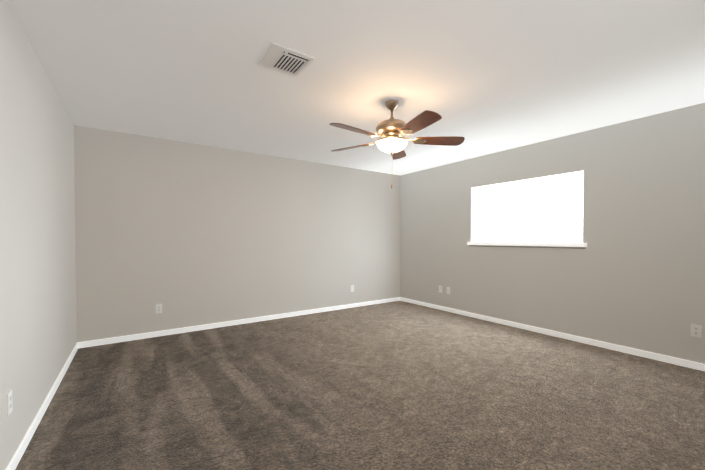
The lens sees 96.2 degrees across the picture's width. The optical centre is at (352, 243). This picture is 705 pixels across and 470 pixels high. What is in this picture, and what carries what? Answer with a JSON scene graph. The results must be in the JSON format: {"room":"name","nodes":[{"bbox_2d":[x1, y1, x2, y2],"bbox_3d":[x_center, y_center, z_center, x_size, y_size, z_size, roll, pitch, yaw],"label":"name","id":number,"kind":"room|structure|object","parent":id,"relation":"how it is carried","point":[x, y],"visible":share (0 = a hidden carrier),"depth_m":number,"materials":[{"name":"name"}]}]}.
{"room":"empty bedroom","nodes":[
{"label":"empty bedroom","id":0,"kind":"room"},
{"bbox_2d":[0,0,76,469],"bbox_3d":[-1.728,-0.038,1.438,0.140,2.440,5.080,-1,1,-34],"label":"wall","id":1,"kind":"structure","parent":0,"point":[38,333],"depth_m":1.99,"materials":[{"name":"paint"}]},
{"bbox_2d":[6,389,12,416],"bbox_3d":[-1.754,0.814,1.619,0.007,0.115,0.070,-1,1,-34],"label":"electrical outlet","id":2,"kind":"object","parent":1,"relation":"attached to","point":[9,402],"visible":1,"depth_m":1.61,"materials":[{"name":"white plastic"}]},
{"bbox_2d":[5,343,77,469],"bbox_3d":[-1.665,1.148,1.500,0.013,0.066,4.800,-1,1,-34],"label":"baseboard","id":3,"kind":"structure","parent":1,"relation":"attached to","point":[19,452],"depth_m":2.05,"materials":[{"name":"white wood"}]},
{"bbox_2d":[74,125,399,341],"bbox_3d":[-1.088,-0.090,4.874,4.806,2.440,0.140,-1,1,-34],"label":"wall","id":4,"kind":"structure","parent":0,"point":[184,234],"depth_m":4.26,"materials":[{"name":"paint"}]},
{"bbox_2d":[155,304,161,313],"bbox_3d":[-2.391,0.802,3.903,0.070,0.115,0.007,-1,1,-34],"label":"electrical outlet","id":5,"kind":"object","parent":4,"relation":"attached to","point":[158,308],"visible":1,"depth_m":3.90,"materials":[{"name":"white plastic"}]},
{"bbox_2d":[77,297,399,348],"bbox_3d":[-1.045,1.097,4.829,4.806,0.066,0.013,-1,1,-34],"label":"baseboard","id":6,"kind":"structure","parent":4,"relation":"attached to","point":[84,344],"depth_m":4.28,"materials":[{"name":"white wood"}]},
{"bbox_2d":[6,0,704,174],"bbox_3d":[0.310,-1.329,2.819,5.086,0.100,5.080,-1,1,-34],"label":"ceiling","id":7,"kind":"structure","parent":0,"point":[484,77],"depth_m":2.31,"materials":[{"name":"paint"}]},
{"bbox_2d":[257,42,314,76],"bbox_3d":[-0.464,-1.263,2.193,0.300,0.013,0.300,-1,1,-34],"label":"ceiling vent","id":8,"kind":"object","parent":7,"relation":"in","point":[283,59],"visible":1,"depth_m":2.18,"materials":[{"name":"white metal"}]},
{"bbox_2d":[329,100,464,187],"bbox_3d":[0.333,-0.892,2.844,1.249,0.775,1.276,-1,1,-34],"label":"ceiling fan","id":9,"kind":"object","parent":7,"relation":"hanging from","point":[391,131],"visible":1,"depth_m":2.78,"materials":[{"name":"brown wood"}]},
{"bbox_2d":[15,301,704,469],"bbox_3d":[0.310,1.211,2.858,5.086,0.100,5.080,-1,1,-34],"label":"floor","id":10,"kind":"structure","parent":0,"point":[398,385],"depth_m":2.34,"materials":[{"name":"carpet"}]},
{"bbox_2d":[400,103,704,363],"bbox_3d":[2.349,-0.081,4.238,0.140,2.440,5.080,-1,1,-34],"label":"wall","id":11,"kind":"structure","parent":0,"point":[632,275],"depth_m":3.54,"materials":[{"name":"paint"}]},
{"bbox_2d":[467,172,586,248],"bbox_3d":[2.282,-0.403,4.286,0.180,0.902,1.559,-1,1,-34],"label":"window","id":12,"kind":"structure","parent":11,"relation":"in","point":[546,212],"depth_m":4.21,"materials":[{"name":"white glass"}]},
{"bbox_2d":[400,297,704,370],"bbox_3d":[2.285,1.107,4.213,0.013,0.066,4.800,-1,1,-34],"label":"baseboard","id":13,"kind":"structure","parent":11,"relation":"attached to","point":[664,358],"depth_m":3.68,"materials":[{"name":"white wood"}]},
{"bbox_2d":[691,324,701,337],"bbox_3d":[3.174,0.806,2.920,0.007,0.115,0.070,-1,1,-34],"label":"electrical outlet","id":14,"kind":"object","parent":11,"relation":"attached to","point":[696,330],"visible":1,"depth_m":2.92,"materials":[{"name":"white plastic"}]}
]}

